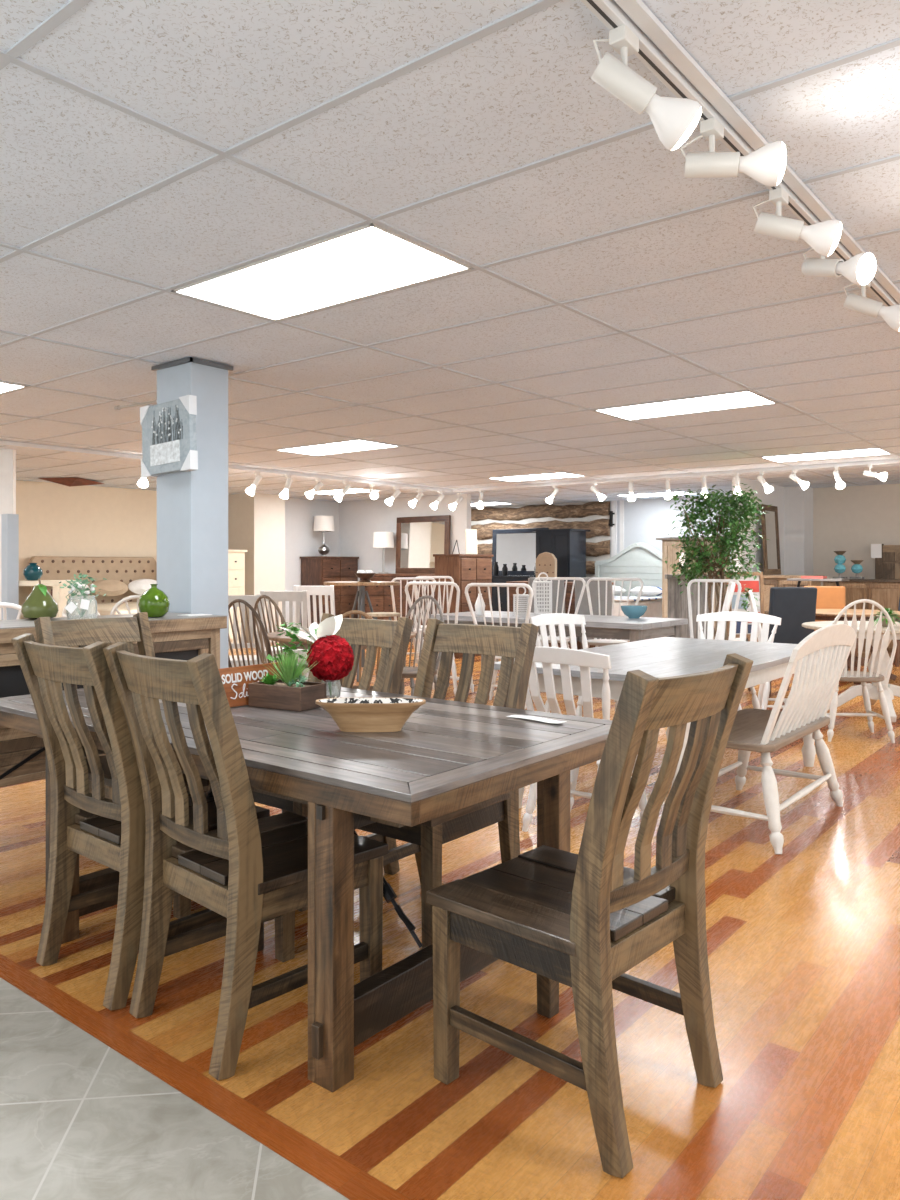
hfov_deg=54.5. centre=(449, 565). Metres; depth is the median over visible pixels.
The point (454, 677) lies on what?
spindle chair
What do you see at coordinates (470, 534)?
leaning board
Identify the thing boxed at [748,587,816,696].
upholstered chair
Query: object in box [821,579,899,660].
sideboard
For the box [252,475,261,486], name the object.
socket
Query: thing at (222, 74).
ceiling
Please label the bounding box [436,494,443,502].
socket
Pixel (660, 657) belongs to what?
dining table
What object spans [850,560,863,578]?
candle holder
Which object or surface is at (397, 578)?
spindle chair
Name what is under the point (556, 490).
socket
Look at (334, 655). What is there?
flower vase
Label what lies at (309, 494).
track spotlight
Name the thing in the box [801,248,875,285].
track spotlight
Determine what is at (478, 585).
spindle chair
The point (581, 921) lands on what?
dining chair
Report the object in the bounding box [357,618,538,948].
dining chair
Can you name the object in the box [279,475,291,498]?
track spotlight
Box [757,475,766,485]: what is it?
socket
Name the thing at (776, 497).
wall
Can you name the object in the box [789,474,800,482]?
socket
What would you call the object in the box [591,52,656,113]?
socket
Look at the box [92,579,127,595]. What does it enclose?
pillow
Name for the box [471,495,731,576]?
wall
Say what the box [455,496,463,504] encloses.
socket
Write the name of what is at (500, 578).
dresser
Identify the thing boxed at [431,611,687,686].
table
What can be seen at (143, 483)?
track spotlight
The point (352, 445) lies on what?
recessed light
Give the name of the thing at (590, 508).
wall
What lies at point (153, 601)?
round vase
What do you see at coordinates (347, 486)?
socket
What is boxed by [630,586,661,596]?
pillow
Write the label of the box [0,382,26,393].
recessed light
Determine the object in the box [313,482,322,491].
socket
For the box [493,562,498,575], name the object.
vase
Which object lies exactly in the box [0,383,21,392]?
diffuser
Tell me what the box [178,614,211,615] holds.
paper sheet
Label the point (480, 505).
track spotlight
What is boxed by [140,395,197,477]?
picture
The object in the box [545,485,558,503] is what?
track spotlight
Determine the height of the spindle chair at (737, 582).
1.139 m
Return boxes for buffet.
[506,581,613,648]
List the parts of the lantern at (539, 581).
ring handle, lid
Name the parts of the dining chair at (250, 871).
post, rail, rail, post, seat, leg, leg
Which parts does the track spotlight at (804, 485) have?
bulb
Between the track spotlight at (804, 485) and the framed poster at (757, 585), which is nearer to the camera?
the framed poster at (757, 585)
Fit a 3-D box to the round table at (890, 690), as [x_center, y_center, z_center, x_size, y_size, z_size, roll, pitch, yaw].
[3.670,0.885,7.450,1.240,0.749,1.240,0,0,39]
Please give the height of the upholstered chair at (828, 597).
1.023 m
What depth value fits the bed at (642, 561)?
15.33 m
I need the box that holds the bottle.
[475,594,484,614]
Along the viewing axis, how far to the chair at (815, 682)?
4.16 m
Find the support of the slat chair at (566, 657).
on the floor
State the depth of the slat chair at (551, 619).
6.18 m
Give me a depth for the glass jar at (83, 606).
4.17 m
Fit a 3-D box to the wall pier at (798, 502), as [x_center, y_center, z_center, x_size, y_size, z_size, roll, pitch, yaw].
[5.282,0.045,13.215,0.290,2.450,0.460,0,0,39]
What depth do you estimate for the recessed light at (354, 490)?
13.86 m
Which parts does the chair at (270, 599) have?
seat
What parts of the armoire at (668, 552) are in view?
door, door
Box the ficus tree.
[665,483,770,635]
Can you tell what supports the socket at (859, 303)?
attached to the track spotlight at (859, 303)
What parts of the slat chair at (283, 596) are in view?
post, rail, seat frame, seat, post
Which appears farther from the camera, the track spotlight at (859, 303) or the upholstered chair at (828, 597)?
the upholstered chair at (828, 597)
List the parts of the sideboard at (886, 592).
door, door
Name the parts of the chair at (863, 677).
leg, seat, leg, leg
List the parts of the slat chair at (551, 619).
post, leg, rail, leg, post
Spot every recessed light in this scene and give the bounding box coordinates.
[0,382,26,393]
[172,223,471,320]
[277,440,398,455]
[303,488,376,494]
[471,502,509,505]
[488,472,582,481]
[594,390,776,419]
[616,492,694,496]
[761,448,891,461]
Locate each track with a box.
[0,440,452,491]
[452,459,899,492]
[580,0,899,306]
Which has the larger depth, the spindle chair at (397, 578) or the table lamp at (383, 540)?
the table lamp at (383, 540)
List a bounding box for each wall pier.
[228,493,284,642]
[784,486,812,574]
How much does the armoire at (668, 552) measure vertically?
1.680 m
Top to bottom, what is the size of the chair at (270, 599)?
1.035 m
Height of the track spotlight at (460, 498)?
0.276 m
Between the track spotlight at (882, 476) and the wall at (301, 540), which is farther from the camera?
the wall at (301, 540)
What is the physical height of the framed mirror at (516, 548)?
0.900 m
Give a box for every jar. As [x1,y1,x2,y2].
[59,573,107,619]
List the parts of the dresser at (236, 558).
drawer, drawer, drawer, drawer, drawer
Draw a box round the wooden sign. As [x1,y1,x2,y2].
[218,662,282,707]
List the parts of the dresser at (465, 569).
drawer, drawer, drawer, drawer, drawer, drawer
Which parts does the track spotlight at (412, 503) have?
bulb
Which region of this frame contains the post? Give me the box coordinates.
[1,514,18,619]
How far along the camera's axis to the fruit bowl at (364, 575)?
9.80 m
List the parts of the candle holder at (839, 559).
dish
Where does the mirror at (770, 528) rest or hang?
on the dresser at (769, 581)
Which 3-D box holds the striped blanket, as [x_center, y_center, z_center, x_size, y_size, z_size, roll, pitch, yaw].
[2.502,0.535,14.354,1.660,0.030,1.320,0,0,39]
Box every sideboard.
[0,612,226,786]
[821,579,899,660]
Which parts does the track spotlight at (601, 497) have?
bulb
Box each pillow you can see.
[76,582,89,594]
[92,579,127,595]
[128,579,156,594]
[612,586,625,594]
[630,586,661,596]
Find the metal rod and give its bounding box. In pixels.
[114,400,156,409]
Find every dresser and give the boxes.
[228,550,246,642]
[300,556,358,627]
[360,573,434,641]
[433,554,493,657]
[492,575,535,611]
[748,575,824,655]
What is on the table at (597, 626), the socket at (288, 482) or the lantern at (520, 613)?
the lantern at (520, 613)
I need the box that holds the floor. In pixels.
[0,638,899,1199]
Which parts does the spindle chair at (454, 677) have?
frame, leg, leg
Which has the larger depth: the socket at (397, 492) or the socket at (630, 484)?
the socket at (397, 492)
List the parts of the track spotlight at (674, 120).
cord, stem, bulb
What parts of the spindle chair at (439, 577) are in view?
leg, frame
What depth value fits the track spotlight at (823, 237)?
2.65 m
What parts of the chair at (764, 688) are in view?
leg, leg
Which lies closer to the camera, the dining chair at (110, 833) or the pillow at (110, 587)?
the dining chair at (110, 833)
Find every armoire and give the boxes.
[531,529,589,581]
[656,537,729,639]
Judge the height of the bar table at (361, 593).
1.090 m
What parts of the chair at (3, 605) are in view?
frame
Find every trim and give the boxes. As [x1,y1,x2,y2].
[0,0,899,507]
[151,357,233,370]
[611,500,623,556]
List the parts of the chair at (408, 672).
leg, seat, leg, leg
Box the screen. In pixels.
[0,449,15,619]
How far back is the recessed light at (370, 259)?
3.54 m
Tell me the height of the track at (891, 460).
0.039 m
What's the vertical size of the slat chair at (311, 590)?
1.064 m
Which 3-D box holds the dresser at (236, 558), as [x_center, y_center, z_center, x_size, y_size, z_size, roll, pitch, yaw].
[-3.681,0.510,13.766,0.566,1.520,0.790,0,0,39]
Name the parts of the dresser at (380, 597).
drawer, drawer, drawer, drawer, drawer, drawer, drawer, drawer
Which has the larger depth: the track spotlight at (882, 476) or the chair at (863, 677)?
the track spotlight at (882, 476)
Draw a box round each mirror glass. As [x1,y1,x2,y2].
[400,521,444,567]
[496,533,535,570]
[765,510,777,568]
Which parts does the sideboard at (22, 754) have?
panel, door, rail, door, panel, leg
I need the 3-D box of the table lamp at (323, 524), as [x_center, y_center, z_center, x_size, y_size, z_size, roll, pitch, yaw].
[-2.243,-0.520,15.523,0.370,0.720,0.370,0,0,39]
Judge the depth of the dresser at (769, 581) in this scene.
11.51 m
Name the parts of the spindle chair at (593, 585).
backrest, seat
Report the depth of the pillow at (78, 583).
12.19 m
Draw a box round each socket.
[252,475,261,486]
[284,478,291,489]
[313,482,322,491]
[341,484,350,494]
[391,489,400,498]
[414,492,423,500]
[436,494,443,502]
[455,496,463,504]
[479,493,482,501]
[551,488,558,497]
[590,486,599,494]
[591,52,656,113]
[629,483,632,492]
[665,481,670,490]
[684,152,739,177]
[701,478,706,488]
[734,476,739,487]
[754,212,803,241]
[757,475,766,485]
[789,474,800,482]
[801,258,843,276]
[833,470,840,481]
[844,293,882,317]
[863,470,876,477]
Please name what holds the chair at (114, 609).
on the floor
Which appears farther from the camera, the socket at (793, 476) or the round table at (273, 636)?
the socket at (793, 476)
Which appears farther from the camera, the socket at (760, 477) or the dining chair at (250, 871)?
the socket at (760, 477)
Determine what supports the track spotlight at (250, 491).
attached to the track at (7, 443)
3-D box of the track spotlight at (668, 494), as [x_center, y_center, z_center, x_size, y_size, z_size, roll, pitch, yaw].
[2.829,-0.994,11.298,0.107,0.281,0.114,0,0,39]
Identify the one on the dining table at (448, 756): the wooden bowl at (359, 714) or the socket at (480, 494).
the wooden bowl at (359, 714)
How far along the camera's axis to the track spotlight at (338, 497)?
11.70 m
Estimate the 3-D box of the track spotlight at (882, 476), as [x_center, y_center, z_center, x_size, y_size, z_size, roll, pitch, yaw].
[4.774,-1.037,9.800,0.246,0.195,0.105,0,0,33]
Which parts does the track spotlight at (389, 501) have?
bulb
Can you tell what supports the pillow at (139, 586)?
on the king bed at (126, 570)
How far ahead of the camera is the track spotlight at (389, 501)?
12.49 m
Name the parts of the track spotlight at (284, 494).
bulb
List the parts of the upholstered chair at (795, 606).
backrest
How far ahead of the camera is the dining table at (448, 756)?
2.30 m
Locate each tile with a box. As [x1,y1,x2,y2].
[0,978,348,1199]
[39,477,103,486]
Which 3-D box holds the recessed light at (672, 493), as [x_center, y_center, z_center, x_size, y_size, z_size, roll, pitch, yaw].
[3.420,-1.176,14.456,1.179,0.008,0.570,0,0,39]
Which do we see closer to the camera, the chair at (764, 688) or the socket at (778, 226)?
the socket at (778, 226)
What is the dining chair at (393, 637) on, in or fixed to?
on the floor
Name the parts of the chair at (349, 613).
seat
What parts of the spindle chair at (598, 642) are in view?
seat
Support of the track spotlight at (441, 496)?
attached to the track at (7, 443)
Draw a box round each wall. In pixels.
[16,480,156,579]
[285,498,338,627]
[339,494,470,618]
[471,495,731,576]
[471,502,609,573]
[732,478,783,640]
[813,484,899,585]
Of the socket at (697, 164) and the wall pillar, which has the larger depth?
the wall pillar
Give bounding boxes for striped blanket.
[612,596,661,601]
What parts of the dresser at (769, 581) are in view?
door, door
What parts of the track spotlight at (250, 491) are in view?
bulb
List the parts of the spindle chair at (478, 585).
leg, frame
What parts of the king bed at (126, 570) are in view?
headboard, mattress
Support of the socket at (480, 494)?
attached to the track spotlight at (480, 505)
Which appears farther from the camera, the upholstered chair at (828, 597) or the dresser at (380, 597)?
the dresser at (380, 597)
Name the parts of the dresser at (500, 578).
drawer, drawer, drawer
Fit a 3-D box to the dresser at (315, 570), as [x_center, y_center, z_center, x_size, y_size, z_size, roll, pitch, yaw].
[-2.141,0.555,15.621,0.566,1.430,0.950,0,0,39]
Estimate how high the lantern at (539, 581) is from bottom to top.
0.443 m
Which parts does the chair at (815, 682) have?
leg, leg, seat, post, rail, leg, post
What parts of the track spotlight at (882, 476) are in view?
bulb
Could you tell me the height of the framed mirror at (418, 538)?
0.980 m
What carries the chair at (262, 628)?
on the floor
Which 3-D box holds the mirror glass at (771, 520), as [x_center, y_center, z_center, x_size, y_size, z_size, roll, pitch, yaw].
[4.525,-0.360,12.310,0.012,0.820,0.460,-4,-2,38]
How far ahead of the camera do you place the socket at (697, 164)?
2.25 m
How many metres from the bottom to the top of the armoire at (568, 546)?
1.920 m
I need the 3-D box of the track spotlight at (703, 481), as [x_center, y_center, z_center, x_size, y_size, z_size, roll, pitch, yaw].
[3.208,-0.994,10.996,0.107,0.281,0.114,0,0,39]
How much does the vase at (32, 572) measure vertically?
0.165 m
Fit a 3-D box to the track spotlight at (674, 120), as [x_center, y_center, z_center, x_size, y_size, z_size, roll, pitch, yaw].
[0.428,-1.030,1.883,0.240,0.237,0.107,0,0,-16]
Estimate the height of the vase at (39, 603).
0.203 m
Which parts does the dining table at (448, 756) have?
leg, leg, tie rod, leg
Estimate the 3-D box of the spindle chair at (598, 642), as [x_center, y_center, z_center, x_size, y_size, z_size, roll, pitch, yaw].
[1.699,0.703,9.401,0.653,1.139,0.561,0,0,27]
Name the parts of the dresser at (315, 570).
drawer, drawer, drawer, drawer, drawer, drawer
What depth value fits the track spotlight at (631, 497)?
11.62 m
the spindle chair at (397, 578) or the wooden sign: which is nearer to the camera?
the wooden sign
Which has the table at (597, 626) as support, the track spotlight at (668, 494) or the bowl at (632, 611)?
the bowl at (632, 611)
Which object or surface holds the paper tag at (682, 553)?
attached to the armoire at (668, 552)
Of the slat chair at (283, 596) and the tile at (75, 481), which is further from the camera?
the tile at (75, 481)
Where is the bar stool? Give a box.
[367,612,399,619]
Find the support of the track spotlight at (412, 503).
attached to the track at (7, 443)
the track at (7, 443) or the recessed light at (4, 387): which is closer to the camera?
the recessed light at (4, 387)
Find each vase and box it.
[21,579,58,619]
[23,563,42,580]
[138,584,169,617]
[266,614,354,697]
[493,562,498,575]
[502,564,507,575]
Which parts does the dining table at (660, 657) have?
leg, leg, leg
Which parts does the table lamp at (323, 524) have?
lamp shade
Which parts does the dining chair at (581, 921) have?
leg, leg, seat, post, rail, rail, post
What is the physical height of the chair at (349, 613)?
1.000 m
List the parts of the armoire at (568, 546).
door, door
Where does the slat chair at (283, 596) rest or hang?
on the floor
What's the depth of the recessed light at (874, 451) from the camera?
9.32 m
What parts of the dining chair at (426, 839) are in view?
post, leg, seat, rail, post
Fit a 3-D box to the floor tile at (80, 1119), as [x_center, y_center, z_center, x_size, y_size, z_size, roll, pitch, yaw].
[-4.139,1.300,2.427,15.100,0.060,3.843,0,0,39]
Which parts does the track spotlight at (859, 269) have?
bulb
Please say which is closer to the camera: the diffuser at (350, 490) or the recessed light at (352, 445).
the recessed light at (352, 445)
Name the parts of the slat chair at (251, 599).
rail, rail, seat frame, seat, post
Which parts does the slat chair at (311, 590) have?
post, rail, post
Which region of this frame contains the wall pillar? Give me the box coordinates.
[157,357,227,668]
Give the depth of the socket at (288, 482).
10.91 m
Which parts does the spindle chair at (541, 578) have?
seat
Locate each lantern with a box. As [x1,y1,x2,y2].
[513,587,528,615]
[534,572,551,615]
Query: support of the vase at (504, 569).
on the dresser at (500, 578)
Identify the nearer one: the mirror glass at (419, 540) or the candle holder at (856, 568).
the candle holder at (856, 568)
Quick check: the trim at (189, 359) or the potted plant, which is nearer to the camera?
the trim at (189, 359)
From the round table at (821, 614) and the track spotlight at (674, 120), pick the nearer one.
the track spotlight at (674, 120)
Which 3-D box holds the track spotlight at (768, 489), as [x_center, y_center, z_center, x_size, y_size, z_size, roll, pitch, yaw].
[3.806,-1.001,10.543,0.195,0.268,0.106,0,0,39]
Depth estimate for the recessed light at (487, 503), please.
16.53 m
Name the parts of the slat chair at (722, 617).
post, rail, leg, post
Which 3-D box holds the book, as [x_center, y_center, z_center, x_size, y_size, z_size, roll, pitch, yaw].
[4.503,0.144,10.800,0.260,0.030,0.180,0,0,39]
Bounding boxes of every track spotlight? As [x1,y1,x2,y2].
[137,478,148,487]
[245,471,261,495]
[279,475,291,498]
[305,478,322,498]
[334,481,350,501]
[369,484,377,499]
[385,486,400,505]
[408,489,423,507]
[430,491,443,509]
[449,493,463,510]
[477,490,483,508]
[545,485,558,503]
[590,483,605,500]
[591,24,701,149]
[627,480,634,501]
[664,478,671,499]
[680,117,785,186]
[701,475,707,497]
[734,473,741,494]
[752,187,841,255]
[757,472,773,493]
[789,469,809,489]
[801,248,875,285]
[833,467,844,488]
[843,281,899,331]
[863,464,886,480]
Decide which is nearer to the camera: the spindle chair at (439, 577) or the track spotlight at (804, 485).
the track spotlight at (804, 485)
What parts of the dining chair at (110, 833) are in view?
post, rail, rail, post, seat, leg, leg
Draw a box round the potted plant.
[873,608,899,626]
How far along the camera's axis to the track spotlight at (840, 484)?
9.97 m
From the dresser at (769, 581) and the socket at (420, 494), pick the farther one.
the socket at (420, 494)
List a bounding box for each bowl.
[316,697,425,731]
[355,570,374,581]
[621,605,646,617]
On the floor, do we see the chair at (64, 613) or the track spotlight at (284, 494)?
the chair at (64, 613)
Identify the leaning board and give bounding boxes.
[465,529,477,553]
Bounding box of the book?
[801,576,826,578]
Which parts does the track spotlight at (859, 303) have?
stem, bulb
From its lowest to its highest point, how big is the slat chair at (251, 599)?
1.024 m
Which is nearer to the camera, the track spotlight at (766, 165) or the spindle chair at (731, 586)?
the track spotlight at (766, 165)
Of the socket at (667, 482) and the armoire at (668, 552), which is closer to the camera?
the socket at (667, 482)
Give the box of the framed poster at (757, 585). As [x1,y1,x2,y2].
[725,572,764,639]
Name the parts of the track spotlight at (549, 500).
bulb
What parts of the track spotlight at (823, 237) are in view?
cord, stem, bulb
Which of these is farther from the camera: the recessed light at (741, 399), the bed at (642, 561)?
the bed at (642, 561)
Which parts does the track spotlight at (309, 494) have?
bulb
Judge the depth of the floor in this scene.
2.38 m
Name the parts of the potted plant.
pot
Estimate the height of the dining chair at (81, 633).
1.060 m
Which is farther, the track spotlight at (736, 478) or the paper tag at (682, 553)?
the paper tag at (682, 553)
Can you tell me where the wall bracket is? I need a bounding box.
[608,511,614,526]
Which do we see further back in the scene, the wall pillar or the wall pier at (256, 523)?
the wall pier at (256, 523)
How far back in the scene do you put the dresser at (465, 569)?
12.18 m
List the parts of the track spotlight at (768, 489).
bulb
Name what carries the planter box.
on the dining table at (448, 756)
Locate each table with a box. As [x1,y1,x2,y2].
[0,687,611,1091]
[267,629,415,685]
[324,581,399,681]
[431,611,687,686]
[494,637,824,807]
[787,578,848,586]
[802,621,899,721]
[815,609,899,683]
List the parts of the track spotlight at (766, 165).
cord, stem, bulb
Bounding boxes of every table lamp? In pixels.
[313,516,333,555]
[373,532,393,573]
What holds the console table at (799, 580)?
on the floor
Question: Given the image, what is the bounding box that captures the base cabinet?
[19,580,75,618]
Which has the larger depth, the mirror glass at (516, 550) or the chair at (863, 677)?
the mirror glass at (516, 550)
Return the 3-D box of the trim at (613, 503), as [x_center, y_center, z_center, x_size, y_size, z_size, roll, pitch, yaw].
[3.042,0.045,15.835,0.240,2.450,0.030,0,0,39]
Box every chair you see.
[0,602,21,619]
[11,633,269,1010]
[34,612,210,799]
[62,604,99,616]
[103,642,387,1079]
[110,595,140,614]
[228,594,260,667]
[228,599,297,680]
[252,613,413,911]
[253,595,307,667]
[260,590,308,680]
[293,585,334,680]
[341,610,379,690]
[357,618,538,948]
[375,595,443,695]
[390,577,435,663]
[405,581,473,694]
[414,576,453,662]
[426,653,752,1177]
[465,583,532,708]
[514,647,646,831]
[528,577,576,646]
[530,613,618,716]
[532,577,585,648]
[575,577,619,649]
[586,578,643,647]
[671,624,855,853]
[687,579,741,639]
[696,611,780,710]
[715,581,735,639]
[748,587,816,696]
[749,590,786,709]
[804,586,845,630]
[826,599,896,742]
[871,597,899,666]
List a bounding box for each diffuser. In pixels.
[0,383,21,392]
[315,489,368,493]
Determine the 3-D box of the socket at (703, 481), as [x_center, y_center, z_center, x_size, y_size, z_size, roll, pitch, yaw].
[3.206,-1.031,11.020,0.059,0.139,0.083,0,0,0]
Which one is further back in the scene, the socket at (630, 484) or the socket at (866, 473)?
the socket at (630, 484)
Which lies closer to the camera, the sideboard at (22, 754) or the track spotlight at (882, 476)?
the sideboard at (22, 754)
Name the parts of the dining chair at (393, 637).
leg, post, rail, post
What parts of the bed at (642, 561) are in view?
mattress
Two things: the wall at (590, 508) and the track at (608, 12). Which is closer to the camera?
the track at (608, 12)
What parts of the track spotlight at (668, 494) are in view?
bulb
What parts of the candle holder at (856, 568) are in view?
dish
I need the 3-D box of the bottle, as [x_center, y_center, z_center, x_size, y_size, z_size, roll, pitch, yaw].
[0.309,0.399,9.000,0.110,0.220,0.110,0,0,39]
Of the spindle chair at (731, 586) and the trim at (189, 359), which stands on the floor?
the spindle chair at (731, 586)
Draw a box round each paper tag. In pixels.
[506,715,566,722]
[679,552,685,565]
[871,544,881,557]
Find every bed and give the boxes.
[28,556,232,641]
[594,542,661,640]
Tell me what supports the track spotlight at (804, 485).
hanging from the track at (891, 460)
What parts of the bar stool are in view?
seat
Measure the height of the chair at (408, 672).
1.035 m
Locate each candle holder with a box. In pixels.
[833,551,846,578]
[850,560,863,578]
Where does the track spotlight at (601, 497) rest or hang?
hanging from the track at (891, 460)
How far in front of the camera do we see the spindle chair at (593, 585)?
10.93 m
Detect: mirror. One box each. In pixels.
[395,515,450,573]
[492,528,548,575]
[761,504,780,574]
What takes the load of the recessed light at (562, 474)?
in the ceiling
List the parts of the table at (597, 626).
leg, leg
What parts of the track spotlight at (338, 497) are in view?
bulb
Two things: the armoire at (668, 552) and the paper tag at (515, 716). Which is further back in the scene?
the armoire at (668, 552)
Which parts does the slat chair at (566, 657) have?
leg, post, rail, leg, post, leg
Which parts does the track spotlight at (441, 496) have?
bulb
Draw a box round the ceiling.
[0,0,899,507]
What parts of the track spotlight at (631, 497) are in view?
bulb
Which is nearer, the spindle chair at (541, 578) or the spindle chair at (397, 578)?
the spindle chair at (541, 578)
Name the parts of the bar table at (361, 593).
leg, leg, post, leg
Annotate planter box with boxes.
[248,648,325,710]
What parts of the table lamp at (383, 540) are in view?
lamp shade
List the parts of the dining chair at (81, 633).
post, rail, seat, leg, post, leg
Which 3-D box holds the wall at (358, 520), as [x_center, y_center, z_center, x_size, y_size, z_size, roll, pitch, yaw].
[-0.893,0.045,15.356,3.080,2.450,0.120,0,0,39]
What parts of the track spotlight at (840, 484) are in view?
bulb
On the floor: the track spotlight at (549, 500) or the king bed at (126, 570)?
the king bed at (126, 570)
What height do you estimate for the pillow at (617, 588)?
0.185 m
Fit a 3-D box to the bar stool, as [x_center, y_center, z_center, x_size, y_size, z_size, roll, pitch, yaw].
[-0.706,0.886,9.200,0.358,0.772,0.358,0,0,-6]
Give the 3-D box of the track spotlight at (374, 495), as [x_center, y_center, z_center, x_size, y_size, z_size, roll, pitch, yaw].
[-1.058,-1.021,12.077,0.115,0.229,0.267,0,0,-11]
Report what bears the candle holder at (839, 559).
on the sideboard at (886, 592)
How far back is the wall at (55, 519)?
12.84 m
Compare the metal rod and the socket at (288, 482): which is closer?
the metal rod
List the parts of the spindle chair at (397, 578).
frame, leg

